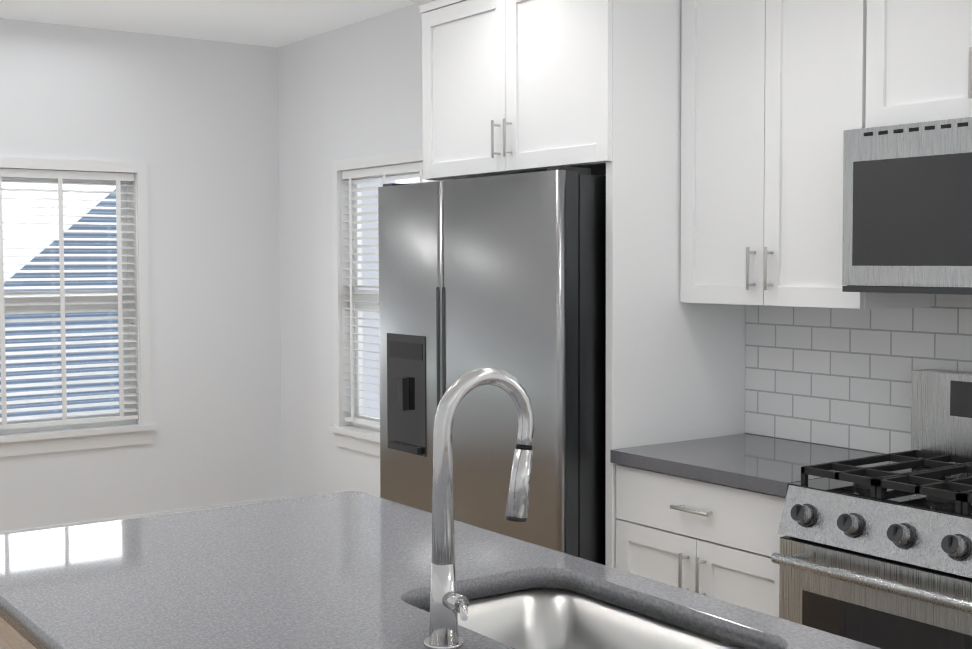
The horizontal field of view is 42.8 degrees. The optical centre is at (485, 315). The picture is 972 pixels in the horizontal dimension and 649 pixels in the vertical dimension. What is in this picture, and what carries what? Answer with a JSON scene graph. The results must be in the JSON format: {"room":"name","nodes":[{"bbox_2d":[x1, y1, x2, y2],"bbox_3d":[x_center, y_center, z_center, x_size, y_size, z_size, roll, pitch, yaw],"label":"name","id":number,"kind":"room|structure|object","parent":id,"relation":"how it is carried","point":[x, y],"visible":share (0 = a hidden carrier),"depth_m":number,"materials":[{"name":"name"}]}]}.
{"room":"kitchen","nodes":[
{"label":"kitchen","id":0,"kind":"room"},
{"bbox_2d":[0,617,35,648],"bbox_3d":[0.067,1.464,2.284,3.985,0.100,9.807,-2,3,-36],"label":"floor","id":1,"kind":"structure","parent":0,"point":[11,637],"depth_m":4.98,"materials":[{"name":"brown wood"}]},
{"bbox_2d":[0,367,880,648],"bbox_3d":[-0.137,0.750,2.092,1.022,1.346,2.132,-2,3,-36],"label":"kitchen island","id":2,"kind":"object","parent":1,"relation":"on","point":[351,570],"visible":1,"depth_m":2.30,"materials":[{"name":"grey stone"}]},
{"bbox_2d":[378,166,605,564],"bbox_3d":[0.197,0.406,4.548,0.777,1.807,1.110,-2,3,-36],"label":"refrigerator","id":3,"kind":"object","parent":1,"relation":"on","point":[507,273],"visible":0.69,"depth_m":4.13,"materials":[{"name":"grey metal"}]},
{"bbox_2d":[422,0,745,567],"bbox_3d":[0.312,0.082,4.518,0.666,2.458,1.080,-2,3,-36],"label":"cabinet","id":4,"kind":"object","parent":1,"relation":"on","point":[516,86],"visible":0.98,"depth_m":4.05,"materials":[{"name":"white paint"}]},
{"bbox_2d":[610,433,897,617],"bbox_3d":[0.851,0.884,3.824,0.642,0.915,0.721,-2,3,-36],"label":"base cabinet","id":5,"kind":"object","parent":1,"relation":"on","point":[702,516],"visible":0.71,"depth_m":3.67,"materials":[{"name":"white paint"}]},
{"bbox_2d":[771,369,971,648],"bbox_3d":[1.240,0.774,3.176,0.731,1.190,0.766,-2,3,-36],"label":"gas range","id":6,"kind":"object","parent":1,"relation":"on","point":[879,556],"visible":1,"depth_m":3.12,"materials":[{"name":"grey metal"}]},
{"bbox_2d":[0,18,281,531],"bbox_3d":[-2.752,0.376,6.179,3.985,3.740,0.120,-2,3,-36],"label":"wall","id":7,"kind":"structure","parent":0,"point":[192,123],"depth_m":6.84,"materials":[{"name":"white paint"}]},
{"bbox_2d":[0,156,156,456],"bbox_3d":[-2.229,-0.055,6.501,0.959,1.523,0.145,-2,3,-36],"label":"window","id":8,"kind":"structure","parent":7,"relation":"in","point":[122,300],"depth_m":6.55,"materials":[{"name":"white plastic"}]},
{"bbox_2d":[0,497,281,534],"bbox_3d":[-2.704,1.179,6.165,3.730,0.135,0.015,-2,3,-36],"label":"baseboard","id":9,"kind":"structure","parent":7,"relation":"attached to","point":[130,517],"depth_m":6.73,"materials":[{"name":"white paint"}]},
{"bbox_2d":[0,0,414,47],"bbox_3d":[0.058,-1.373,2.155,3.985,0.100,9.807,-2,3,-36],"label":"ceiling","id":10,"kind":"structure","parent":0,"point":[274,23],"depth_m":6.20,"materials":[{"name":"white paint"}]},
{"bbox_2d":[409,0,465,13],"bbox_3d":[0.956,-1.151,3.532,0.691,0.091,3.469,-2,3,-36],"label":"crown molding","id":11,"kind":"structure","parent":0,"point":[426,6],"depth_m":4.66,"materials":[{"name":"white paint"}]},
{"bbox_2d":[277,4,931,498],"bbox_3d":[1.635,-0.011,3.342,0.120,2.740,9.567,-2,3,-36],"label":"wall","id":12,"kind":"structure","parent":0,"point":[351,90],"depth_m":6.77,"materials":[{"name":"white paint"}]},
{"bbox_2d":[329,148,436,455],"bbox_3d":[-0.487,-0.050,6.266,0.145,1.523,1.040,-2,3,-36],"label":"window","id":13,"kind":"structure","parent":12,"relation":"in","point":[356,300],"depth_m":6.57,"materials":[{"name":"white plastic"}]},
{"bbox_2d":[680,0,930,309],"bbox_3d":[0.960,-0.576,3.839,0.361,1.086,0.721,-2,3,-36],"label":"upper cabinet","id":14,"kind":"object","parent":12,"relation":"attached to","point":[773,100],"visible":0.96,"depth_m":3.74,"materials":[{"name":"white paint"}]},
{"bbox_2d":[745,294,971,453],"bbox_3d":[1.555,0.190,3.353,0.009,0.507,2.263,-2,3,-36],"label":"backsplash","id":15,"kind":"structure","parent":12,"relation":"attached to","point":[835,377],"depth_m":3.92,"materials":[{"name":"tile"}]},
{"bbox_2d":[865,0,971,127],"bbox_3d":[1.395,-0.800,3.219,0.361,0.586,0.770,-2,3,-36],"label":"upper cabinet","id":16,"kind":"object","parent":12,"relation":"attached to","point":[918,61],"visible":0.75,"depth_m":3.33,"materials":[{"name":"white paint"}]},
{"bbox_2d":[842,117,971,294],"bbox_3d":[1.349,-0.280,3.208,0.478,0.443,0.764,-2,3,-36],"label":"microwave","id":17,"kind":"object","parent":16,"relation":"attached to","point":[907,208],"visible":1,"depth_m":3.24,"materials":[{"name":"grey metal"}]},
{"label":"outside","id":18,"kind":"structure","parent":0,"visible":0},
{"bbox_2d":[0,182,118,417],"bbox_3d":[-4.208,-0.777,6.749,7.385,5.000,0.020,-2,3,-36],"label":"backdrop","id":19,"kind":"structure","parent":18,"point":[55,251],"depth_m":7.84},
{"bbox_2d":[396,178,427,183],"bbox_3d":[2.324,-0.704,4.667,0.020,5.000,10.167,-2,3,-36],"label":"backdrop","id":20,"kind":"structure","parent":18,"point":[412,180],"depth_m":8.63,"materials":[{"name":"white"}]}
]}

